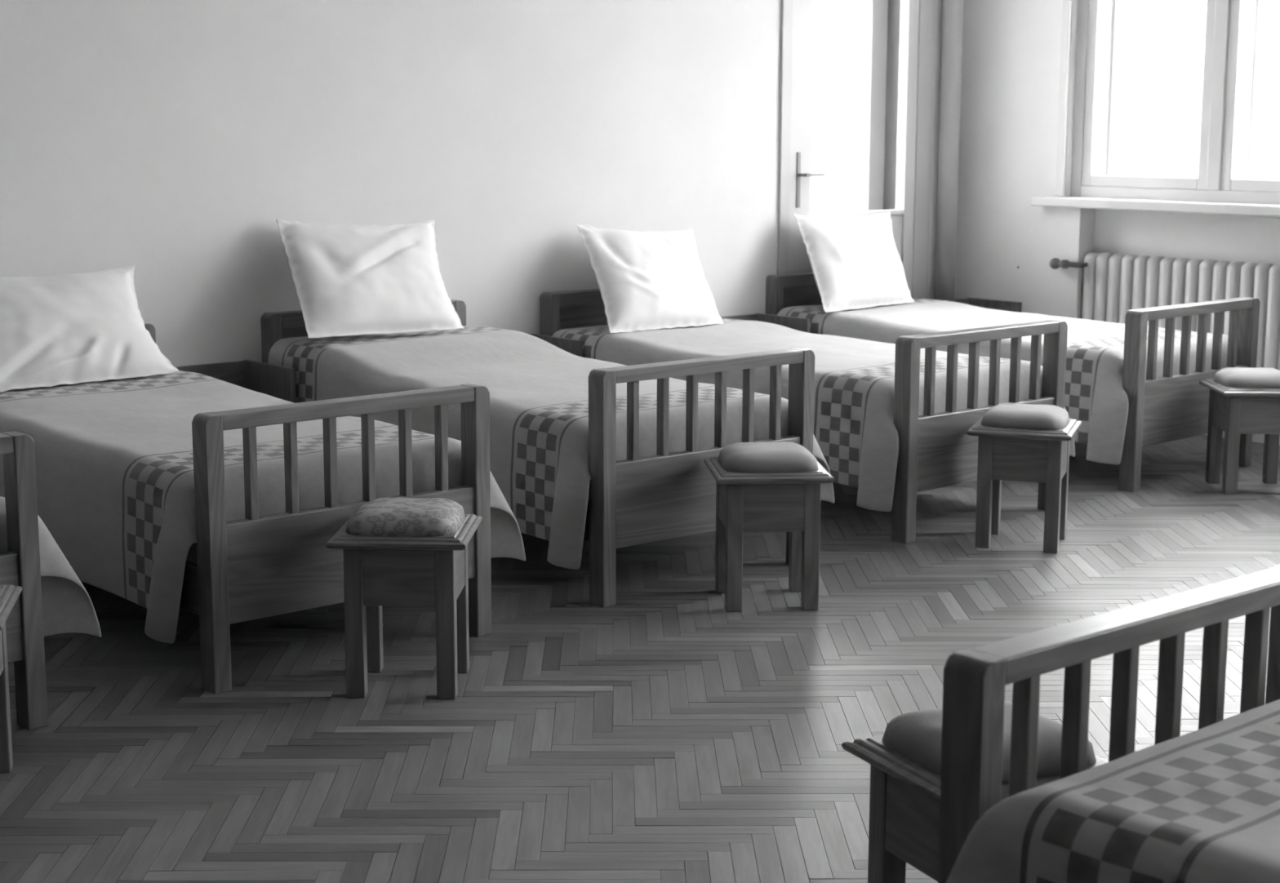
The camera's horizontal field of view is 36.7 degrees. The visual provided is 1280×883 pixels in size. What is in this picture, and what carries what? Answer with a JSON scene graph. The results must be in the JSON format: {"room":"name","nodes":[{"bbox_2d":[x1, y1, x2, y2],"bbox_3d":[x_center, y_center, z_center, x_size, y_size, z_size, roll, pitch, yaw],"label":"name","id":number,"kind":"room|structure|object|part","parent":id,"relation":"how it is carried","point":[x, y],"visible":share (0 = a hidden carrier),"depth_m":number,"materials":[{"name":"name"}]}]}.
{"room":"dormitory","nodes":[
{"label":"dormitory","id":0,"kind":"room"},
{"bbox_2d":[0,0,942,367],"bbox_3d":[-3.092,-1.185,6.256,13.250,3.306,0.420,-8,13,-41],"label":"wall","id":1,"kind":"structure","parent":0,"point":[170,140],"depth_m":7.79,"materials":[{"name":"paint"}]},
{"bbox_2d":[777,0,936,298],"bbox_3d":[0.980,-1.400,9.848,1.132,2.550,0.494,-8,13,-41],"label":"door","id":2,"kind":"structure","parent":1,"relation":"in","point":[900,39],"depth_m":9.96,"materials":[{"name":"grey paint"}]},
{"bbox_3d":[0.775,-1.280,9.432,0.025,0.270,0.007,-8,13,-41],"label":"handle plate","id":3,"kind":"part","parent":2,"relation":"part of","materials":[{"name":"metal"}]},
{"bbox_3d":[0.840,-1.307,9.443,0.134,0.018,0.060,-8,13,-41],"label":"handle","id":4,"kind":"part","parent":2,"relation":"part of","materials":[{"name":"metal"}]},
{"bbox_3d":[1.086,-0.639,9.862,0.705,1.025,0.035,-8,13,-41],"label":"panel","id":5,"kind":"part","parent":2,"relation":"part of","materials":[{"name":"grey paint"}]},
{"bbox_3d":[0.903,-1.417,9.976,1.050,2.520,0.040,-8,13,-41],"label":"door","id":6,"kind":"part","parent":2,"relation":"part of","materials":[{"name":"paint"}]},
{"bbox_2d":[934,0,963,300],"bbox_3d":[1.616,-1.810,10.030,0.104,3.300,0.104,-8,13,-41],"label":"riser pipe","id":7,"kind":"object","parent":1,"relation":"attached to","point":[953,10],"visible":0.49,"depth_m":10.04,"materials":[{"name":"grey metal"}]},
{"bbox_2d":[0,435,1279,882],"bbox_3d":[0.360,1.220,2.689,13.297,0.251,10.867,-8,13,-41],"label":"floor","id":8,"kind":"structure","parent":0,"point":[662,734],"depth_m":5.07,"materials":[{"name":"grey wood"}]},
{"bbox_2d":[0,584,22,773],"bbox_3d":[-1.605,0.552,4.370,0.366,0.500,0.366,-2,10,-11],"label":"stool","id":9,"kind":"object","parent":8,"relation":"on","point":[9,594],"visible":1,"depth_m":4.50,"materials":[{"name":"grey wood"}]},
{"bbox_3d":[-1.508,0.574,4.517,0.050,0.410,0.050,-2,10,-11],"label":"leg","id":10,"kind":"part","parent":9,"relation":"part of","materials":[{"name":"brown wood"}]},
{"bbox_3d":[-1.604,0.380,4.341,0.366,0.034,0.366,-2,10,-11],"label":"seat frame","id":11,"kind":"part","parent":9,"relation":"part of","materials":[{"name":"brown wood"}]},
{"bbox_2d":[0,431,48,729],"bbox_3d":[-2.548,0.260,5.290,0.926,0.767,2.120,-8,13,-41],"label":"bed","id":12,"kind":"object","parent":8,"relation":"on","point":[20,566],"visible":0.91,"depth_m":4.79,"materials":[{"name":"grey wood"}]},
{"bbox_3d":[-1.865,0.048,4.482,0.824,0.042,0.071,-8,13,-41],"label":"rail","id":13,"kind":"part","parent":12,"relation":"part of","materials":[{"name":"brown wood"}]},
{"bbox_3d":[-1.861,0.455,4.545,0.824,0.274,0.040,-8,13,-41],"label":"panel","id":14,"kind":"part","parent":12,"relation":"part of","materials":[{"name":"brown wood"}]},
{"bbox_2d":[0,496,101,637],"bbox_3d":[-2.510,0.273,5.311,1.229,0.509,2.022,-8,13,-41],"label":"blanket","id":15,"kind":"object","parent":12,"relation":"on","point":[68,607],"visible":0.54,"depth_m":4.98,"materials":[{"name":"fabric"}]},
{"bbox_2d":[174,360,296,403],"bbox_3d":[-1.556,0.013,7.311,0.380,0.590,0.350,-8,13,-41],"label":"nightstand","id":16,"kind":"object","parent":8,"relation":"on","point":[277,381],"visible":0.11,"depth_m":7.39,"materials":[{"name":"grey wood"}]},
{"bbox_3d":[-1.665,-0.046,7.426,0.336,0.507,0.020,-8,13,-41],"label":"panel","id":17,"kind":"part","parent":16,"relation":"part of","materials":[{"name":"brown wood"}]},
{"bbox_3d":[-1.422,-0.006,7.429,0.022,0.590,0.350,-8,13,-41],"label":"panel","id":18,"kind":"part","parent":16,"relation":"part of","materials":[{"name":"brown wood"}]},
{"bbox_2d":[143,322,491,693],"bbox_3d":[-1.490,0.115,6.173,0.926,0.767,2.120,-8,13,-41],"label":"bed","id":19,"kind":"object","parent":8,"relation":"on","point":[252,567],"visible":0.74,"depth_m":5.26,"materials":[{"name":"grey wood"}]},
{"bbox_3d":[-1.841,-0.061,7.213,0.052,0.767,0.075,-8,13,-41],"label":"post","id":20,"kind":"part","parent":19,"relation":"part of","materials":[{"name":"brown wood"}]},
{"bbox_3d":[-1.822,0.279,5.903,0.028,0.130,1.970,-8,13,-41],"label":"rail","id":21,"kind":"part","parent":19,"relation":"part of","materials":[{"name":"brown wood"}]},
{"bbox_3d":[-1.490,0.076,6.167,0.866,0.245,1.930,-8,13,-41],"label":"mattress","id":22,"kind":"part","parent":19,"relation":"part of","materials":[{"name":"grey fabric"}]},
{"bbox_3d":[-1.139,0.299,5.134,0.052,0.750,0.075,-8,13,-41],"label":"post","id":23,"kind":"part","parent":19,"relation":"part of","materials":[{"name":"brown wood"}]},
{"bbox_2d":[0,370,525,644],"bbox_3d":[-1.437,0.124,6.207,1.187,0.511,1.974,-8,13,-41],"label":"blanket","id":24,"kind":"object","parent":19,"relation":"on","point":[114,459],"visible":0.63,"depth_m":5.58,"materials":[{"name":"fabric"}]},
{"bbox_2d":[0,265,178,391],"bbox_3d":[-2.027,-0.395,6.682,0.816,0.371,0.398,-8,13,-41],"label":"pillow","id":25,"kind":"object","parent":24,"relation":"on","point":[63,329],"visible":1,"depth_m":6.64,"materials":[{"name":"white fabric"}]},
{"bbox_3d":[-0.811,-0.097,5.361,0.824,0.042,0.071,-8,13,-41],"label":"rail","id":26,"kind":"part","parent":19,"relation":"part of","materials":[{"name":"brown wood"}]},
{"bbox_3d":[-0.807,0.310,5.424,0.824,0.274,0.040,-8,13,-41],"label":"panel","id":27,"kind":"part","parent":19,"relation":"part of","materials":[{"name":"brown wood"}]},
{"bbox_3d":[-0.485,0.204,5.706,0.052,0.750,0.075,-8,13,-41],"label":"post","id":28,"kind":"part","parent":19,"relation":"part of","materials":[{"name":"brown wood"}]},
{"bbox_2d":[325,497,482,699],"bbox_3d":[-0.629,0.412,5.219,0.366,0.500,0.366,1,10,2],"label":"stool","id":29,"kind":"object","parent":8,"relation":"on","point":[397,552],"visible":1,"depth_m":5.07,"materials":[{"name":"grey wood"}]},
{"bbox_3d":[-0.754,0.476,5.112,0.050,0.410,0.050,1,10,2],"label":"leg","id":30,"kind":"part","parent":29,"relation":"part of","materials":[{"name":"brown wood"}]},
{"bbox_3d":[-0.745,0.436,5.350,0.050,0.410,0.050,1,10,2],"label":"leg","id":31,"kind":"part","parent":29,"relation":"part of","materials":[{"name":"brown wood"}]},
{"bbox_3d":[-0.628,0.240,5.190,0.366,0.034,0.366,1,10,2],"label":"seat frame","id":32,"kind":"part","parent":29,"relation":"part of","materials":[{"name":"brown wood"}]},
{"bbox_2d":[346,497,465,537],"bbox_3d":[-0.628,0.195,5.182,0.300,0.059,0.300,1,10,2],"label":"cushion","id":33,"kind":"object","parent":29,"relation":"on","point":[380,517],"depth_m":5.07,"materials":[{"name":"fabric"}]},
{"bbox_3d":[-0.513,0.478,5.102,0.050,0.410,0.050,1,10,2],"label":"leg","id":34,"kind":"part","parent":29,"relation":"part of","materials":[{"name":"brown wood"}]},
{"bbox_3d":[-0.503,0.438,5.341,0.050,0.410,0.050,1,10,2],"label":"leg","id":35,"kind":"part","parent":29,"relation":"part of","materials":[{"name":"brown wood"}]},
{"bbox_2d":[260,299,814,608],"bbox_3d":[-0.446,-0.038,7.098,0.926,0.767,2.120,-8,12,-40],"label":"bed","id":36,"kind":"object","parent":8,"relation":"on","point":[634,500],"visible":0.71,"depth_m":6.19,"materials":[{"name":"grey wood"}]},
{"bbox_3d":[-1.440,-0.123,7.588,0.052,0.767,0.075,-8,12,-40],"label":"post","id":37,"kind":"part","parent":36,"relation":"part of","materials":[{"name":"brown wood"}]},
{"bbox_3d":[-1.109,-0.231,7.860,0.824,0.532,0.023,-8,12,-40],"label":"headboard panel","id":38,"kind":"part","parent":36,"relation":"part of","materials":[{"name":"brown wood"}]},
{"bbox_3d":[-1.106,-0.517,7.809,0.824,0.060,0.071,-8,12,-40],"label":"headboard rail","id":39,"kind":"part","parent":36,"relation":"part of","materials":[{"name":"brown wood"}]},
{"bbox_3d":[-0.774,-0.215,8.146,0.052,0.767,0.075,-8,12,-40],"label":"post","id":40,"kind":"part","parent":36,"relation":"part of","materials":[{"name":"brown wood"}]},
{"bbox_2d":[268,325,834,569],"bbox_3d":[-0.410,-0.054,7.110,1.237,0.567,2.031,-8,12,-40],"label":"blanket","id":41,"kind":"object","parent":36,"relation":"on","point":[538,389],"visible":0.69,"depth_m":6.66,"materials":[{"name":"fabric"}]},
{"bbox_2d":[275,219,463,337],"bbox_3d":[-1.039,-0.655,7.567,0.843,0.438,0.370,-8,13,-41],"label":"pillow","id":42,"kind":"object","parent":41,"relation":"on","point":[350,279],"visible":1,"depth_m":7.45,"materials":[{"name":"white fabric"}]},
{"bbox_3d":[-0.784,0.125,6.835,0.028,0.130,1.970,-8,12,-40],"label":"rail","id":43,"kind":"part","parent":36,"relation":"part of","materials":[{"name":"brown wood"}]},
{"bbox_3d":[-0.118,0.147,6.052,0.052,0.750,0.075,-8,12,-40],"label":"post","id":44,"kind":"part","parent":36,"relation":"part of","materials":[{"name":"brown wood"}]},
{"bbox_3d":[0.216,-0.248,6.272,0.824,0.042,0.071,-8,12,-40],"label":"rail","id":45,"kind":"part","parent":36,"relation":"part of","materials":[{"name":"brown wood"}]},
{"bbox_3d":[0.220,0.159,6.335,0.824,0.274,0.040,-8,12,-40],"label":"panel","id":46,"kind":"part","parent":36,"relation":"part of","materials":[{"name":"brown wood"}]},
{"bbox_3d":[0.549,0.055,6.610,0.052,0.750,0.075,-8,12,-40],"label":"post","id":47,"kind":"part","parent":36,"relation":"part of","materials":[{"name":"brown wood"}]},
{"bbox_2d":[528,333,582,357],"bbox_3d":[-0.499,-0.140,8.240,0.380,0.590,0.350,-8,13,-41],"label":"nightstand","id":48,"kind":"object","parent":8,"relation":"on","point":[575,347],"visible":0.03,"depth_m":8.24,"materials":[{"name":"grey wood"}]},
{"bbox_2d":[720,313,809,333],"bbox_3d":[0.546,-0.291,9.152,0.380,0.590,0.350,-8,13,-41],"label":"nightstand","id":49,"kind":"object","parent":8,"relation":"on","point":[801,324],"visible":0.07,"depth_m":9.21,"materials":[{"name":"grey wood"}]},
{"bbox_3d":[0.436,-0.349,9.267,0.336,0.507,0.020,-8,13,-41],"label":"panel","id":50,"kind":"part","parent":49,"relation":"part of","materials":[{"name":"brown wood"}]},
{"bbox_3d":[0.679,-0.310,9.269,0.022,0.590,0.350,-8,13,-41],"label":"panel","id":51,"kind":"part","parent":49,"relation":"part of","materials":[{"name":"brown wood"}]},
{"bbox_2d":[703,441,835,612],"bbox_3d":[0.404,0.261,6.138,0.366,0.500,0.366,-1,10,-5],"label":"stool","id":52,"kind":"object","parent":8,"relation":"on","point":[761,486],"visible":1,"depth_m":5.99,"materials":[{"name":"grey wood"}]},
{"bbox_3d":[0.273,0.286,6.255,0.050,0.410,0.050,-1,10,-5],"label":"leg","id":53,"kind":"part","parent":52,"relation":"part of","materials":[{"name":"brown wood"}]},
{"bbox_3d":[0.293,0.327,6.017,0.050,0.410,0.050,-1,10,-5],"label":"leg","id":54,"kind":"part","parent":52,"relation":"part of","materials":[{"name":"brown wood"}]},
{"bbox_2d":[718,441,818,473],"bbox_3d":[0.405,0.043,6.102,0.300,0.059,0.300,-1,10,-5],"label":"cushion","id":55,"kind":"object","parent":52,"relation":"on","point":[784,457],"depth_m":5.98,"materials":[{"name":"fabric"}]},
{"bbox_3d":[0.405,0.088,6.109,0.366,0.034,0.366,-1,10,-5],"label":"seat frame","id":56,"kind":"part","parent":52,"relation":"part of","materials":[{"name":"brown wood"}]},
{"bbox_3d":[0.515,0.284,6.275,0.050,0.410,0.050,-1,10,-5],"label":"leg","id":57,"kind":"part","parent":52,"relation":"part of","materials":[{"name":"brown wood"}]},
{"bbox_3d":[0.534,0.324,6.037,0.050,0.410,0.050,-1,10,-5],"label":"leg","id":58,"kind":"part","parent":52,"relation":"part of","materials":[{"name":"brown wood"}]},
{"bbox_2d":[539,288,1067,543],"bbox_3d":[0.611,-0.190,8.020,0.926,0.767,2.120,-8,13,-41],"label":"bed","id":59,"kind":"object","parent":8,"relation":"on","point":[936,451],"visible":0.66,"depth_m":7.14,"materials":[{"name":"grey wood"}]},
{"bbox_3d":[-0.395,-0.271,8.488,0.052,0.767,0.075,-8,13,-41],"label":"post","id":60,"kind":"part","parent":59,"relation":"part of","materials":[{"name":"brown wood"}]},
{"bbox_3d":[-0.067,-0.667,8.715,0.824,0.060,0.071,-8,13,-41],"label":"headboard rail","id":61,"kind":"part","parent":59,"relation":"part of","materials":[{"name":"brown wood"}]},
{"bbox_3d":[-0.071,-0.381,8.766,0.824,0.532,0.023,-8,13,-41],"label":"headboard panel","id":62,"kind":"part","parent":59,"relation":"part of","materials":[{"name":"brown wood"}]},
{"bbox_2d":[552,318,1075,511],"bbox_3d":[0.636,-0.176,8.028,1.174,0.509,2.009,-9,13,-43],"label":"blanket","id":63,"kind":"object","parent":59,"relation":"on","point":[855,431],"visible":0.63,"depth_m":7.40,"materials":[{"name":"fabric"}]},
{"bbox_2d":[576,224,724,333],"bbox_3d":[0.061,-0.737,8.516,0.836,0.443,0.398,-8,13,-41],"label":"pillow","id":64,"kind":"object","parent":63,"relation":"on","point":[646,280],"visible":1,"depth_m":8.40,"materials":[{"name":"white fabric"}]},
{"bbox_3d":[0.963,-0.006,6.981,0.052,0.750,0.075,-8,13,-41],"label":"post","id":65,"kind":"part","parent":59,"relation":"part of","materials":[{"name":"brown wood"}]},
{"bbox_3d":[1.290,-0.402,7.209,0.824,0.042,0.071,-8,13,-41],"label":"rail","id":66,"kind":"part","parent":59,"relation":"part of","materials":[{"name":"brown wood"}]},
{"bbox_3d":[1.294,0.005,7.272,0.824,0.274,0.040,-8,13,-41],"label":"panel","id":67,"kind":"part","parent":59,"relation":"part of","materials":[{"name":"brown wood"}]},
{"bbox_3d":[1.616,-0.101,7.554,0.052,0.750,0.075,-8,13,-41],"label":"post","id":68,"kind":"part","parent":59,"relation":"part of","materials":[{"name":"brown wood"}]},
{"bbox_2d":[841,701,1108,882],"bbox_3d":[0.602,0.726,3.374,0.366,0.500,0.366,-4,11,-25],"label":"stool","id":69,"kind":"object","parent":8,"relation":"on","point":[904,762],"visible":0.41,"depth_m":3.31,"materials":[{"name":"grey wood"}]},
{"bbox_3d":[0.440,0.760,3.437,0.050,0.410,0.050,-4,11,-25],"label":"leg","id":70,"kind":"part","parent":69,"relation":"part of","materials":[{"name":"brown wood"}]},
{"bbox_3d":[0.602,0.553,3.345,0.366,0.034,0.366,-4,11,-25],"label":"seat frame","id":71,"kind":"part","parent":69,"relation":"part of","materials":[{"name":"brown wood"}]},
{"bbox_2d":[881,701,1096,784],"bbox_3d":[0.603,0.508,3.337,0.300,0.059,0.300,-4,11,-25],"label":"cushion","id":72,"kind":"object","parent":69,"relation":"on","point":[912,742],"depth_m":3.28,"materials":[{"name":"fabric"}]},
{"bbox_2d":[945,297,1022,312],"bbox_3d":[1.714,-0.430,10.001,0.380,0.590,0.350,-8,13,-41],"label":"nightstand","id":73,"kind":"object","parent":8,"relation":"on","point":[1011,306],"visible":0.12,"depth_m":10.06,"materials":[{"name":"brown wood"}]},
{"bbox_3d":[1.605,-0.489,10.116,0.336,0.507,0.020,-8,13,-41],"label":"panel","id":74,"kind":"part","parent":73,"relation":"part of","materials":[{"name":"wood"}]},
{"bbox_2d":[765,272,1260,492],"bbox_3d":[1.666,-0.350,8.987,0.926,0.767,2.120,-8,13,-42],"label":"bed","id":75,"kind":"object","parent":8,"relation":"on","point":[1169,407],"visible":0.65,"depth_m":8.15,"materials":[{"name":"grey wood"}]},
{"bbox_3d":[0.653,-0.429,9.439,0.052,0.767,0.075,-8,13,-42],"label":"post","id":76,"kind":"part","parent":75,"relation":"part of","materials":[{"name":"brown wood"}]},
{"bbox_3d":[0.976,-0.825,9.672,0.824,0.060,0.071,-8,13,-42],"label":"headboard rail","id":77,"kind":"part","parent":75,"relation":"part of","materials":[{"name":"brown wood"}]},
{"bbox_3d":[0.973,-0.539,9.723,0.824,0.532,0.023,-8,13,-42],"label":"headboard panel","id":78,"kind":"part","parent":75,"relation":"part of","materials":[{"name":"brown wood"}]},
{"bbox_2d":[777,298,1228,464],"bbox_3d":[1.692,-0.336,8.996,2.009,0.509,1.174,10,13,44],"label":"blanket","id":79,"kind":"object","parent":75,"relation":"on","point":[1095,397],"visible":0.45,"depth_m":8.42,"materials":[{"name":"fabric"}]},
{"bbox_2d":[794,212,914,311],"bbox_3d":[1.075,-0.893,9.431,0.847,0.446,0.360,-8,13,-41],"label":"pillow","id":80,"kind":"object","parent":79,"relation":"on","point":[855,262],"visible":1,"depth_m":9.30,"materials":[{"name":"white fabric"}]},
{"bbox_3d":[2.034,-0.167,7.954,0.052,0.750,0.075,-8,13,-42],"label":"post","id":81,"kind":"part","parent":75,"relation":"part of","materials":[{"name":"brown wood"}]},
{"bbox_3d":[2.358,-0.564,8.187,0.824,0.042,0.071,-8,13,-42],"label":"rail","id":82,"kind":"part","parent":75,"relation":"part of","materials":[{"name":"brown wood"}]},
{"bbox_3d":[2.362,-0.157,8.250,0.824,0.274,0.040,-8,13,-42],"label":"panel","id":83,"kind":"part","parent":75,"relation":"part of","materials":[{"name":"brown wood"}]},
{"bbox_3d":[2.679,-0.263,8.537,0.052,0.750,0.075,-8,13,-42],"label":"post","id":84,"kind":"part","parent":75,"relation":"part of","materials":[{"name":"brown wood"}]},
{"bbox_2d":[966,403,1081,553],"bbox_3d":[1.390,0.121,6.987,0.366,0.500,0.366,3,10,18],"label":"stool","id":85,"kind":"object","parent":8,"relation":"on","point":[1017,442],"visible":1,"depth_m":6.85,"materials":[{"name":"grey wood"}]},
{"bbox_3d":[1.237,0.178,6.918,0.050,0.410,0.050,3,10,18],"label":"leg","id":86,"kind":"part","parent":85,"relation":"part of","materials":[{"name":"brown wood"}]},
{"bbox_3d":[1.313,0.140,7.145,0.050,0.410,0.050,3,10,18],"label":"leg","id":87,"kind":"part","parent":85,"relation":"part of","materials":[{"name":"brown wood"}]},
{"bbox_3d":[1.391,-0.052,6.958,0.366,0.034,0.366,3,10,18],"label":"seat frame","id":88,"kind":"part","parent":85,"relation":"part of","materials":[{"name":"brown wood"}]},
{"bbox_2d":[980,403,1069,430],"bbox_3d":[1.391,-0.097,6.950,0.300,0.059,0.300,3,10,18],"label":"cushion","id":89,"kind":"object","parent":85,"relation":"on","point":[1005,416],"depth_m":6.84,"materials":[{"name":"fabric"}]},
{"bbox_3d":[1.467,0.191,6.843,0.050,0.410,0.050,3,10,18],"label":"leg","id":90,"kind":"part","parent":85,"relation":"part of","materials":[{"name":"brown wood"}]},
{"bbox_3d":[1.543,0.153,7.070,0.050,0.410,0.050,3,10,18],"label":"leg","id":91,"kind":"part","parent":85,"relation":"part of","materials":[{"name":"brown wood"}]},
{"bbox_2d":[937,564,1279,882],"bbox_3d":[1.485,0.759,2.385,0.926,0.767,2.120,-8,12,-40],"label":"bed","id":92,"kind":"object","parent":8,"relation":"on","point":[975,681],"visible":0.61,"depth_m":2.98,"materials":[{"name":"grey wood"}]},
{"bbox_3d":[0.488,0.683,2.873,0.052,0.750,0.075,-8,12,-40],"label":"post","id":93,"kind":"part","parent":92,"relation":"part of","materials":[{"name":"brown wood"}]},
{"bbox_2d":[946,699,1279,882],"bbox_3d":[1.446,0.778,2.371,1.229,0.508,2.022,-8,12,-40],"label":"blanket","id":94,"kind":"object","parent":92,"relation":"on","point":[1202,806],"visible":1,"depth_m":2.71,"materials":[{"name":"fabric"}]},
{"bbox_3d":[0.821,0.288,3.094,0.824,0.042,0.071,-8,12,-40],"label":"rail","id":95,"kind":"part","parent":92,"relation":"part of","materials":[{"name":"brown wood"}]},
{"bbox_3d":[1.153,0.591,3.433,0.052,0.750,0.075,-8,12,-40],"label":"post","id":96,"kind":"part","parent":92,"relation":"part of","materials":[{"name":"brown wood"}]},
{"bbox_2d":[1048,252,1279,370],"bbox_3d":[2.745,-0.434,9.217,0.189,0.862,1.842,-8,13,-41],"label":"radiator","id":97,"kind":"object","parent":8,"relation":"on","point":[1117,284],"visible":0.53,"depth_m":9.32,"materials":[{"name":"metal"}]},
{"bbox_3d":[2.104,-0.903,9.769,0.058,0.058,0.058,-8,13,-41],"label":"valve knob","id":98,"kind":"part","parent":97,"relation":"part of","materials":[{"name":"metal"}]},
{"bbox_2d":[1199,367,1279,494],"bbox_3d":[2.555,-0.052,8.033,0.366,0.500,0.366,0,10,0],"label":"stool","id":99,"kind":"object","parent":8,"relation":"on","point":[1242,400],"visible":1,"depth_m":7.91,"materials":[{"name":"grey wood"}]},
{"bbox_3d":[2.434,-0.028,8.160,0.050,0.410,0.050,0,10,0],"label":"leg","id":100,"kind":"part","parent":99,"relation":"part of","materials":[{"name":"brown wood"}]},
{"bbox_3d":[2.433,0.012,7.921,0.050,0.410,0.050,0,10,0],"label":"leg","id":101,"kind":"part","parent":99,"relation":"part of","materials":[{"name":"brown wood"}]},
{"bbox_3d":[2.555,-0.224,8.004,0.366,0.034,0.366,0,10,0],"label":"seat frame","id":102,"kind":"part","parent":99,"relation":"part of","materials":[{"name":"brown wood"}]},
{"bbox_2d":[1213,367,1279,388],"bbox_3d":[2.555,-0.270,7.996,0.300,0.059,0.300,0,10,0],"label":"cushion","id":103,"kind":"object","parent":99,"relation":"on","point":[1232,377],"depth_m":7.89,"materials":[{"name":"fabric"}]},
{"bbox_3d":[2.676,-0.027,8.159,0.050,0.410,0.050,0,10,0],"label":"leg","id":104,"kind":"part","parent":99,"relation":"part of","materials":[{"name":"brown wood"}]},
{"bbox_2d":[954,0,1279,444],"bbox_3d":[5.297,-1.201,6.483,0.420,3.306,10.400,-8,13,-41],"label":"wall","id":105,"kind":"structure","parent":0,"point":[1011,49],"depth_m":9.87,"materials":[{"name":"paint"}]},
{"bbox_2d":[1030,0,1279,217],"bbox_3d":[2.793,-2.041,9.071,0.400,1.910,1.970,-8,13,-41],"label":"window","id":106,"kind":"structure","parent":105,"relation":"in","point":[1228,180],"depth_m":9.27,"materials":[{"name":"white paint"}]},
{"bbox_3d":[2.709,-2.050,8.959,0.030,1.855,1.790,-8,13,-41],"label":"casing","id":107,"kind":"part","parent":106,"relation":"part of","materials":[{"name":"white paint"}]},
{"bbox_3d":[2.485,-2.086,9.335,0.045,1.700,0.720,-8,13,-41],"label":"sash","id":108,"kind":"part","parent":106,"relation":"part of","materials":[{"name":"white glass"}]},
{"bbox_3d":[2.643,-2.109,9.474,0.040,1.700,0.720,-8,13,-41],"label":"sash","id":109,"kind":"part","parent":106,"relation":"part of","materials":[{"name":"glass"}]},
{"bbox_3d":[2.687,-1.108,9.133,0.120,0.049,1.970,-8,13,-41],"label":"sill","id":110,"kind":"part","parent":106,"relation":"part of","materials":[{"name":"white paint"}]},
{"bbox_3d":[2.929,-2.055,9.158,0.080,1.820,1.700,-8,13,-41],"label":"frame","id":111,"kind":"part","parent":106,"relation":"part of","materials":[{"name":"paint"}]},
{"bbox_3d":[3.034,-1.982,8.727,0.045,1.700,0.790,-8,13,-41],"label":"sash","id":112,"kind":"part","parent":106,"relation":"part of","materials":[{"name":"white paint"}]},
{"bbox_3d":[3.192,-2.006,8.867,0.040,1.700,0.790,-8,13,-41],"label":"sash","id":113,"kind":"part","parent":106,"relation":"part of","materials":[{"name":"paint"}]},
{"label":"outside","id":114,"kind":"structure","parent":0,"visible":0},
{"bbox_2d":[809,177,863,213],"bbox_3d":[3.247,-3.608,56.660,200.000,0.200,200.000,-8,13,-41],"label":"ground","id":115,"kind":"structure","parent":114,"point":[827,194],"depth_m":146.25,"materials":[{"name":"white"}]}
]}

